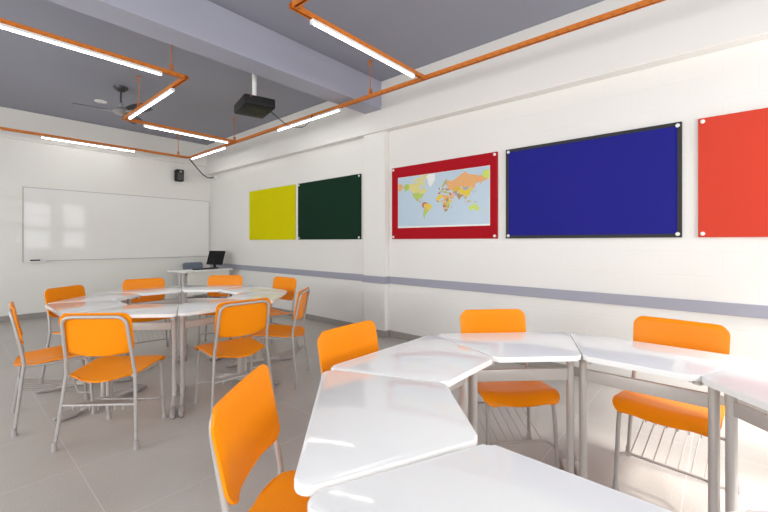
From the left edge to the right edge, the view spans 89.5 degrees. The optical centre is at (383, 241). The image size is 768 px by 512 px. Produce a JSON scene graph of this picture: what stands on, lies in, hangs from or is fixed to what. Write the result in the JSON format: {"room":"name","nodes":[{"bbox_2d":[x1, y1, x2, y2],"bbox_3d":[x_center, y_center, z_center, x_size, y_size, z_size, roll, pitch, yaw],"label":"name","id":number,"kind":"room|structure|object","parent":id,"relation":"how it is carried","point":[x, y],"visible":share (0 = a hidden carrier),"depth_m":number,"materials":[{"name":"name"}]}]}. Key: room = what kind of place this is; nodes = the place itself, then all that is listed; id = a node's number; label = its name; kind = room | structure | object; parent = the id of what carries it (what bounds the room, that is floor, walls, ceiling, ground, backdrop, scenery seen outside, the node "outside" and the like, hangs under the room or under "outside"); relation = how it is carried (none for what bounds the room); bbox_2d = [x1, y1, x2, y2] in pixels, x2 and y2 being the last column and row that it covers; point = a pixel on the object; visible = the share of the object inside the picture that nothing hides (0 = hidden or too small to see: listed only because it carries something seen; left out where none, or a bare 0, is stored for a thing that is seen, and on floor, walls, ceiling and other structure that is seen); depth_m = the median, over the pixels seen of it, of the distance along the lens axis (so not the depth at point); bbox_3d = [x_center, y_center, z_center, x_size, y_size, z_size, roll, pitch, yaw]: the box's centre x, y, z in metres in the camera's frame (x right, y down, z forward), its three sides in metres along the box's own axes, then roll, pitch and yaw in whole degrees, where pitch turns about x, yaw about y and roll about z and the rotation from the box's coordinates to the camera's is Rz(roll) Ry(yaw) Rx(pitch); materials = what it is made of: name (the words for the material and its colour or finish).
{"room":"classroom","nodes":[
{"label":"classroom","id":0,"kind":"room"},
{"bbox_2d":[0,106,206,166],"bbox_3d":[-6.110,-1.900,6.123,0.060,0.480,6.570,0,0,41],"label":"beam","id":1,"kind":"structure","parent":0,"point":[9,118],"depth_m":7.04,"materials":[{"name":"white paint"}]},
{"bbox_2d":[0,137,210,316],"bbox_3d":[-6.168,-0.430,6.253,0.200,3.420,6.690,0,0,41],"label":"wall","id":2,"kind":"structure","parent":0,"point":[22,163],"depth_m":6.88,"materials":[{"name":"white paint"}]},
{"bbox_2d":[15,236,20,243],"bbox_3d":[-5.967,-0.028,6.319,0.014,0.120,0.080,0,0,41],"label":"light switch","id":3,"kind":"object","parent":2,"relation":"attached to","point":[17,238],"visible":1,"depth_m":6.32,"materials":[{"name":"white plastic"}]},
{"bbox_2d":[0,295,209,321],"bbox_3d":[-6.093,1.236,6.177,0.015,0.088,6.675,0,0,41],"label":"baseboard","id":4,"kind":"structure","parent":2,"relation":"attached to","point":[41,314],"depth_m":6.44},
{"bbox_2d":[23,187,208,262],"bbox_3d":[-4.888,-0.281,7.485,0.102,1.246,3.068,0,0,41],"label":"whiteboard","id":5,"kind":"object","parent":2,"relation":"attached to","point":[59,225],"visible":0.97,"depth_m":7.23,"materials":[{"name":"white laminate"}]},
{"bbox_2d":[23,261,45,262],"bbox_3d":[-5.796,0.330,6.429,0.080,0.024,0.275,0,0,41],"label":"marker tray","id":6,"kind":"object","parent":5,"relation":"on","point":[23,261],"depth_m":6.36,"materials":[{"name":"white plastic"}]},
{"bbox_2d":[174,169,183,181],"bbox_3d":[-4.292,-1.459,8.113,0.176,0.398,0.150,0,0,41],"label":"wall speaker","id":7,"kind":"object","parent":2,"relation":"attached to","point":[178,173],"visible":1,"depth_m":8.05,"materials":[{"name":"black plastic"}]},
{"bbox_2d":[178,173,183,179],"bbox_3d":[-4.229,-1.355,8.057,0.008,0.150,0.116,0,0,41],"label":"grille","id":8,"kind":"object","parent":7,"relation":"attached to","point":[180,175],"depth_m":8.06,"materials":[{"name":"grey plastic"}]},
{"bbox_2d":[0,0,603,144],"bbox_3d":[-2.176,-2.215,2.760,10.810,0.150,7.090,0,0,41],"label":"ceiling","id":9,"kind":"structure","parent":0,"point":[38,76],"depth_m":4.38,"materials":[{"name":"grey paint"}]},
{"bbox_2d":[94,99,106,103],"bbox_3d":[-4.313,-2.131,5.899,0.160,0.016,0.160,0,0,41],"label":"ceiling rose","id":10,"kind":"object","parent":9,"relation":"attached to","point":[95,100],"visible":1,"depth_m":5.88,"materials":[{"name":"white plastic"}]},
{"bbox_2d":[73,85,152,123],"bbox_3d":[-3.666,-1.950,5.294,0.976,0.379,0.932,0,0,41],"label":"ceiling fan","id":11,"kind":"object","parent":9,"relation":"hanging from","point":[120,110],"visible":0.8,"depth_m":5.30,"materials":[{"name":"grey metal"}]},
{"bbox_2d":[169,45,173,70],"bbox_3d":[-2.171,-1.940,3.958,0.032,0.400,0.050,0,0,41],"label":"hanger","id":12,"kind":"object","parent":9,"relation":"hanging from","point":[170,65],"visible":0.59,"depth_m":3.95,"materials":[{"name":"orange paint"}]},
{"bbox_2d":[0,18,183,78],"bbox_3d":[-3.514,-1.720,2.423,0.038,0.038,4.319,0,0,41],"label":"rail","id":13,"kind":"object","parent":12,"relation":"hanging from","point":[4,21],"visible":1,"depth_m":3.42,"materials":[{"name":"orange metal"}]},
{"bbox_2d":[0,23,161,75],"bbox_3d":[-2.684,-1.682,3.371,0.037,0.036,1.380,0,0,41],"label":"lamp","id":14,"kind":"object","parent":13,"relation":"attached to","point":[3,26],"visible":1,"depth_m":3.36,"materials":[{"name":"white"}]},
{"bbox_2d":[47,0,380,113],"bbox_3d":[-2.309,-1.952,2.797,0.300,0.375,6.570,0,0,41],"label":"ceiling beam","id":15,"kind":"structure","parent":9,"relation":"attached to","point":[205,28],"depth_m":3.67,"materials":[{"name":"grey paint"}]},
{"bbox_2d":[233,118,235,139],"bbox_3d":[-2.584,-1.940,6.705,0.032,0.400,0.050,0,0,41],"label":"hanger","id":16,"kind":"object","parent":9,"relation":"hanging from","point":[234,137],"visible":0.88,"depth_m":6.70,"materials":[{"name":"orange paint"}]},
{"bbox_2d":[188,0,665,158],"bbox_3d":[-0.303,-1.720,4.710,9.859,0.038,0.038,0,0,41],"label":"rail","id":17,"kind":"object","parent":16,"relation":"hanging from","point":[644,3],"visible":1,"depth_m":3.60,"materials":[{"name":"orange metal"}]},
{"bbox_2d":[122,117,234,142],"bbox_3d":[-3.105,-1.720,6.034,0.038,0.038,1.653,0,0,41],"label":"rail","id":18,"kind":"object","parent":17,"relation":"attached to","point":[129,120],"visible":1,"depth_m":5.93,"materials":[{"name":"orange metal"}]},
{"bbox_2d":[143,124,227,143],"bbox_3d":[-3.060,-1.682,6.085,0.037,0.036,1.270,0,0,41],"label":"lamp","id":19,"kind":"object","parent":18,"relation":"attached to","point":[144,125],"visible":1,"depth_m":6.01,"materials":[{"name":"white plastic"}]},
{"bbox_2d":[189,159,213,177],"bbox_3d":[-3.900,-1.541,8.241,0.105,0.313,0.630,0,0,22],"label":"cable","id":20,"kind":"object","parent":17,"relation":"hanging from","point":[189,159],"visible":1,"depth_m":8.24,"materials":[{"name":"grey plastic"}]},
{"bbox_2d":[191,146,226,159],"bbox_3d":[-3.360,-1.682,7.383,1.420,0.036,0.037,0,0,41],"label":"lamp","id":21,"kind":"object","parent":17,"relation":"attached to","point":[224,147],"visible":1,"depth_m":7.32,"materials":[{"name":"white plastic"}]},
{"bbox_2d":[271,112,312,127],"bbox_3d":[-1.142,-1.571,4.862,0.022,0.292,0.879,0,0,23],"label":"cable","id":22,"kind":"object","parent":17,"relation":"hanging from","point":[271,112],"visible":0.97,"depth_m":4.83,"materials":[{"name":"grey plastic"}]},
{"bbox_2d":[277,108,340,130],"bbox_3d":[-1.079,-1.682,5.388,1.380,0.036,0.037,0,0,41],"label":"lamp","id":23,"kind":"object","parent":17,"relation":"attached to","point":[337,109],"visible":1,"depth_m":5.32,"materials":[{"name":"white"}]},
{"bbox_2d":[234,74,274,118],"bbox_3d":[-1.457,-1.796,4.347,0.340,0.687,0.470,0,0,-35],"label":"projector","id":24,"kind":"object","parent":9,"relation":"hanging from","point":[253,105],"visible":0.84,"depth_m":4.24,"materials":[{"name":"black plastic"}]},
{"bbox_2d":[368,60,372,94],"bbox_3d":[-0.161,-1.940,4.585,0.032,0.400,0.050,0,0,41],"label":"hanger","id":25,"kind":"object","parent":9,"relation":"hanging from","point":[369,61],"visible":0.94,"depth_m":4.58,"materials":[{"name":"orange paint"}]},
{"bbox_3d":[-4.134,-1.940,7.789,0.032,0.401,0.050,0,0,41],"label":"hanger","id":26,"kind":"object","parent":9,"relation":"hanging from","visible":0},
{"bbox_2d":[0,127,187,158],"bbox_3d":[-5.980,-1.720,5.679,0.038,0.038,5.974,0,0,41],"label":"rail","id":27,"kind":"object","parent":26,"relation":"hanging from","point":[1,128],"visible":1,"depth_m":6.66,"materials":[{"name":"orange metal"}]},
{"bbox_2d":[40,136,134,151],"bbox_3d":[-5.072,-1.682,6.716,0.037,0.036,1.330,0,0,41],"label":"lamp","id":28,"kind":"object","parent":27,"relation":"attached to","point":[45,137],"visible":1,"depth_m":6.65,"materials":[{"name":"white plastic"}]},
{"bbox_3d":[-3.177,-1.940,5.025,0.032,0.401,0.050,0,0,41],"label":"hanger","id":29,"kind":"object","parent":9,"relation":"hanging from","visible":0},
{"bbox_2d":[123,75,187,119],"bbox_3d":[-2.842,-1.720,4.732,2.068,0.038,0.038,0,0,41],"label":"rail","id":30,"kind":"object","parent":29,"relation":"hanging from","point":[179,81],"visible":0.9,"depth_m":4.44,"materials":[{"name":"orange metal"}]},
{"bbox_2d":[128,88,174,119],"bbox_3d":[-2.899,-1.682,4.781,1.500,0.036,0.037,0,0,41],"label":"lamp","id":31,"kind":"object","parent":30,"relation":"attached to","point":[170,90],"visible":1,"depth_m":4.67,"materials":[{"name":"white"}]},
{"bbox_3d":[-0.621,-1.940,2.882,0.032,0.401,0.050,0,0,41],"label":"hanger","id":32,"kind":"object","parent":9,"relation":"hanging from","visible":0},
{"bbox_2d":[289,2,424,79],"bbox_3d":[-0.136,-1.720,3.437,0.038,0.038,1.653,0,0,41],"label":"rail","id":33,"kind":"object","parent":32,"relation":"hanging from","point":[300,10],"visible":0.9,"depth_m":3.23,"materials":[{"name":"orange metal"}]},
{"bbox_2d":[292,0,308,8],"bbox_3d":[0.833,-1.720,1.517,3.944,0.038,0.038,0,0,41],"label":"rail","id":34,"kind":"object","parent":33,"relation":"attached to","point":[298,3],"visible":1,"depth_m":2.78,"materials":[{"name":"orange metal"}]},
{"bbox_2d":[310,18,414,77],"bbox_3d":[-0.127,-1.682,3.446,0.037,0.036,1.300,0,0,41],"label":"lamp","id":35,"kind":"object","parent":33,"relation":"attached to","point":[314,22],"visible":1,"depth_m":3.32,"materials":[{"name":"white"}]},
{"bbox_2d":[364,131,388,330],"bbox_3d":[-0.110,-0.102,5.341,0.400,2.765,0.085,0,0,41],"label":"column","id":36,"kind":"structure","parent":0,"point":[376,145],"depth_m":5.28,"materials":[{"name":"white paint"}]},
{"bbox_2d":[0,312,767,511],"bbox_3d":[-2.176,1.340,2.760,10.810,0.120,7.090,0,0,41],"label":"floor","id":37,"kind":"structure","parent":0,"point":[95,467],"depth_m":2.50,"materials":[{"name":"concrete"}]},
{"bbox_2d":[8,301,95,436],"bbox_3d":[-2.446,0.858,2.876,0.493,0.845,0.519,0,0,-44],"label":"chair","id":38,"kind":"object","parent":37,"relation":"on","point":[46,356],"visible":0.79,"depth_m":2.79,"materials":[{"name":"grey paint"}]},
{"bbox_2d":[39,285,122,382],"bbox_3d":[-2.862,0.858,3.730,0.493,0.845,0.519,0,0,4],"label":"chair","id":39,"kind":"object","parent":37,"relation":"on","point":[67,292],"visible":0.28,"depth_m":3.64,"materials":[{"name":"grey paint"}]},
{"bbox_2d":[35,300,141,420],"bbox_3d":[-2.435,0.904,3.247,0.795,0.749,0.638,0,0,41],"label":"student desk","id":40,"kind":"object","parent":37,"relation":"on","point":[59,309],"visible":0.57,"depth_m":3.22,"materials":[{"name":"white"}]},
{"bbox_2d":[39,292,138,387],"bbox_3d":[-2.670,0.904,3.723,0.638,0.749,0.795,0,0,-4],"label":"student desk","id":41,"kind":"object","parent":37,"relation":"on","point":[122,297],"visible":0.37,"depth_m":3.68,"materials":[{"name":"white laminate"}]},
{"bbox_2d":[51,313,166,451],"bbox_3d":[-1.784,0.858,2.599,0.519,0.845,0.493,0,0,-3],"label":"chair","id":42,"kind":"object","parent":37,"relation":"on","point":[106,335],"visible":1,"depth_m":2.40,"materials":[{"name":"grey paint"}]},
{"bbox_2d":[61,304,178,420],"bbox_3d":[-1.931,0.904,3.076,0.795,0.749,0.638,0,0,-4],"label":"student desk","id":43,"kind":"object","parent":37,"relation":"on","point":[149,310],"visible":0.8,"depth_m":3.08,"materials":[{"name":"white laminate"}]},
{"bbox_2d":[119,278,171,355],"bbox_3d":[-2.683,0.858,4.399,0.519,0.845,0.493,0,0,-41],"label":"chair","id":44,"kind":"object","parent":37,"relation":"on","point":[129,284],"visible":0.46,"depth_m":4.52,"materials":[{"name":"grey paint"}]},
{"bbox_2d":[109,286,182,367],"bbox_3d":[-2.500,0.904,4.227,0.638,0.749,0.795,0,0,41],"label":"student desk","id":45,"kind":"object","parent":37,"relation":"on","point":[172,289],"visible":0.56,"depth_m":4.21,"materials":[{"name":"white laminate"}]},
{"bbox_2d":[183,262,212,297],"bbox_3d":[-3.874,0.858,8.080,0.493,0.845,0.519,0,0,36],"label":"chair","id":46,"kind":"object","parent":37,"relation":"on","point":[188,265],"visible":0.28,"depth_m":8.18,"materials":[{"name":"grey paint"}]},
{"bbox_2d":[167,267,232,303],"bbox_3d":[-3.517,0.905,7.462,0.560,0.750,1.020,0,0,33],"label":"desk","id":47,"kind":"object","parent":37,"relation":"on","point":[194,277],"visible":0.52,"depth_m":7.14,"materials":[{"name":"white laminate"}]},
{"bbox_2d":[192,267,217,269],"bbox_3d":[-3.434,0.518,7.443,0.140,0.024,0.440,0,0,33],"label":"keyboard","id":48,"kind":"object","parent":47,"relation":"on","point":[211,267],"visible":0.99,"depth_m":7.35,"materials":[{"name":"black plastic"}]},
{"bbox_2d":[206,251,225,267],"bbox_3d":[-3.420,0.357,7.793,0.430,0.346,0.202,0,0,25],"label":"computer monitor","id":49,"kind":"object","parent":47,"relation":"on","point":[215,258],"visible":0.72,"depth_m":7.80,"materials":[{"name":"black plastic"}]},
{"bbox_2d":[182,285,246,360],"bbox_3d":[-2.024,0.904,4.462,0.795,0.749,0.638,0,0,-4],"label":"student desk","id":50,"kind":"object","parent":37,"relation":"on","point":[188,288],"visible":0.59,"depth_m":4.42,"materials":[{"name":"white laminate"}]},
{"bbox_2d":[197,275,242,350],"bbox_3d":[-2.026,0.858,4.804,0.519,0.845,0.493,0,0,-8],"label":"chair","id":51,"kind":"object","parent":37,"relation":"on","point":[213,279],"visible":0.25,"depth_m":5.00,"materials":[{"name":"grey paint"}]},
{"bbox_2d":[178,299,274,416],"bbox_3d":[-1.454,0.904,3.312,0.638,0.749,0.795,0,0,41],"label":"student desk","id":52,"kind":"object","parent":37,"relation":"on","point":[187,309],"visible":0.66,"depth_m":3.12,"materials":[{"name":"white laminate"}]},
{"bbox_2d":[194,297,275,415],"bbox_3d":[-1.203,0.858,3.066,0.493,0.845,0.519,0,0,44],"label":"chair","id":53,"kind":"object","parent":37,"relation":"on","point":[250,316],"visible":0.94,"depth_m":2.95,"materials":[{"name":"grey paint"}]},
{"bbox_2d":[215,291,292,384],"bbox_3d":[-1.284,0.904,3.816,0.638,0.749,0.795,0,0,-4],"label":"student desk","id":54,"kind":"object","parent":37,"relation":"on","point":[273,296],"visible":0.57,"depth_m":3.89,"materials":[{"name":"white laminate"}]},
{"bbox_2d":[216,285,291,364],"bbox_3d":[-1.520,0.904,4.292,0.795,0.749,0.638,0,0,41],"label":"student desk","id":55,"kind":"object","parent":37,"relation":"on","point":[249,288],"visible":0.34,"depth_m":4.22,"materials":[{"name":"white"}]},
{"bbox_2d":[208,364,309,511],"bbox_3d":[-0.214,0.858,1.197,0.493,0.845,0.519,0,0,2],"label":"chair","id":56,"kind":"object","parent":37,"relation":"on","point":[244,423],"visible":0.79,"depth_m":1.21,"materials":[{"name":"grey paint"}]},
{"bbox_2d":[247,277,298,355],"bbox_3d":[-1.346,0.858,4.567,0.519,0.845,0.493,0,0,37],"label":"chair","id":57,"kind":"object","parent":37,"relation":"on","point":[288,284],"visible":0.44,"depth_m":4.67,"materials":[{"name":"grey paint"}]},
{"bbox_2d":[250,286,310,389],"bbox_3d":[-0.969,0.858,3.611,0.493,0.845,0.519,0,0,1],"label":"chair","id":58,"kind":"object","parent":37,"relation":"on","point":[277,331],"visible":0.85,"depth_m":3.55,"materials":[{"name":"grey paint"}]},
{"bbox_2d":[317,320,378,376],"bbox_3d":[-0.011,0.858,1.875,0.493,0.845,0.519,0,0,38],"label":"chair","id":59,"kind":"object","parent":37,"relation":"on","point":[341,344],"visible":0.29,"depth_m":1.99,"materials":[{"name":"grey paint"}]},
{"bbox_2d":[294,370,477,496],"bbox_3d":[0.042,0.904,1.237,0.651,0.749,0.811,0,0,-4],"label":"student desk","id":60,"kind":"object","parent":37,"relation":"on","point":[361,425],"visible":0.89,"depth_m":1.10,"materials":[{"name":"white"}]},
{"bbox_2d":[331,335,492,418],"bbox_3d":[0.215,0.904,1.750,0.651,0.749,0.811,0,0,41],"label":"student desk","id":61,"kind":"object","parent":37,"relation":"on","point":[431,357],"visible":0.57,"depth_m":1.71,"materials":[{"name":"white laminate"}]},
{"bbox_2d":[307,444,672,511],"bbox_3d":[0.293,0.904,0.735,0.811,0.749,0.651,0,0,42],"label":"student desk","id":62,"kind":"object","parent":37,"relation":"on","point":[479,478],"visible":1,"depth_m":0.83,"materials":[{"name":"white laminate"}]},
{"bbox_2d":[437,332,580,473],"bbox_3d":[0.701,0.904,1.991,0.811,0.749,0.651,0,0,-4],"label":"student desk","id":63,"kind":"object","parent":37,"relation":"on","point":[516,346],"visible":0.61,"depth_m":1.97,"materials":[{"name":"white laminate"}]},
{"bbox_2d":[458,309,559,468],"bbox_3d":[0.718,0.858,2.265,0.519,0.845,0.493,0,0,-6],"label":"chair","id":64,"kind":"object","parent":37,"relation":"on","point":[528,394],"visible":0.56,"depth_m":2.20,"materials":[{"name":"grey paint"}]},
{"bbox_2d":[570,333,753,511],"bbox_3d":[1.215,0.904,1.817,0.811,0.749,0.651,0,0,41],"label":"student desk","id":65,"kind":"object","parent":37,"relation":"on","point":[690,365],"visible":0.79,"depth_m":1.76,"materials":[{"name":"white"}]},
{"bbox_2d":[612,316,741,494],"bbox_3d":[1.476,0.858,1.997,0.493,0.845,0.519,0,0,-44],"label":"chair","id":66,"kind":"object","parent":37,"relation":"on","point":[708,337],"visible":0.52,"depth_m":2.01,"materials":[{"name":"grey paint"}]},
{"bbox_2d":[701,361,767,511],"bbox_3d":[1.455,0.904,1.331,0.651,0.749,0.811,0,0,-4],"label":"student desk","id":67,"kind":"object","parent":37,"relation":"on","point":[747,382],"visible":1,"depth_m":1.55,"materials":[{"name":"white laminate"}]},
{"bbox_2d":[734,510,767,511],"bbox_3d":[0.833,0.904,0.568,0.811,0.749,0.651,0,0,-4],"label":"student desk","id":68,"kind":"object","parent":37,"relation":"on","point":[754,510],"visible":1,"depth_m":0.76,"materials":[{"name":"white"}]},
{"bbox_2d":[206,0,767,175],"bbox_3d":[-0.013,-1.812,5.233,10.410,0.655,0.120,0,0,41],"label":"beam","id":69,"kind":"structure","parent":0,"point":[668,31],"depth_m":3.84,"materials":[{"name":"white paint"}]},
{"bbox_2d":[211,39,767,395],"bbox_3d":[0.093,-0.430,5.353,10.810,3.420,0.200,0,0,41],"label":"wall","id":70,"kind":"structure","parent":0,"point":[690,266],"depth_m":3.88,"materials":[{"name":"white paint"}]},
{"bbox_2d":[249,184,295,239],"bbox_3d":[-2.072,-0.506,7.098,1.477,0.943,0.020,0,0,41],"label":"notice board","id":71,"kind":"object","parent":70,"relation":"attached to","point":[272,211],"visible":1,"depth_m":7.03,"materials":[{"name":"yellow fabric"}]},
{"bbox_2d":[298,174,360,239],"bbox_3d":[-0.893,-0.506,6.058,1.484,0.943,0.032,0,0,41],"label":"notice board","id":72,"kind":"object","parent":70,"relation":"attached to","point":[327,208],"visible":1,"depth_m":6.00,"materials":[{"name":"green fabric"}]},
{"bbox_2d":[392,152,497,238],"bbox_3d":[0.668,-0.506,4.693,1.490,0.943,0.032,0,0,41],"label":"notice board","id":73,"kind":"object","parent":70,"relation":"attached to","point":[490,231],"visible":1,"depth_m":4.58,"materials":[{"name":"red fabric"}]},
{"bbox_2d":[398,165,489,227],"bbox_3d":[0.674,-0.509,4.680,1.299,0.660,0.003,0,0,41],"label":"map poster","id":74,"kind":"object","parent":73,"relation":"attached to","point":[461,197],"visible":1,"depth_m":4.62,"materials":[{"name":"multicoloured paper"}]},
{"bbox_2d":[210,264,767,318],"bbox_3d":[-0.007,0.516,5.239,10.410,0.096,0.103,0,0,41],"label":"trim","id":75,"kind":"structure","parent":70,"relation":"attached to","point":[712,307],"depth_m":3.80,"materials":[{"name":"grey paint"}]},
{"bbox_2d":[210,296,767,413],"bbox_3d":[-0.006,1.236,5.240,10.410,0.088,0.100,0,0,41],"label":"baseboard","id":76,"kind":"structure","parent":70,"relation":"attached to","point":[389,333],"depth_m":5.07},
{"bbox_2d":[506,121,681,237],"bbox_3d":[1.865,-0.506,3.646,1.492,0.943,0.032,0,0,41],"label":"notice board","id":77,"kind":"object","parent":70,"relation":"attached to","point":[628,183],"visible":1,"depth_m":3.55,"materials":[{"name":"blue fabric"}]},
{"bbox_2d":[698,108,767,236],"bbox_3d":[3.067,-0.506,2.594,1.499,0.943,0.032,0,0,41],"label":"notice board","id":78,"kind":"object","parent":70,"relation":"attached to","point":[733,147],"visible":1,"depth_m":2.95,"materials":[{"name":"red fabric"}]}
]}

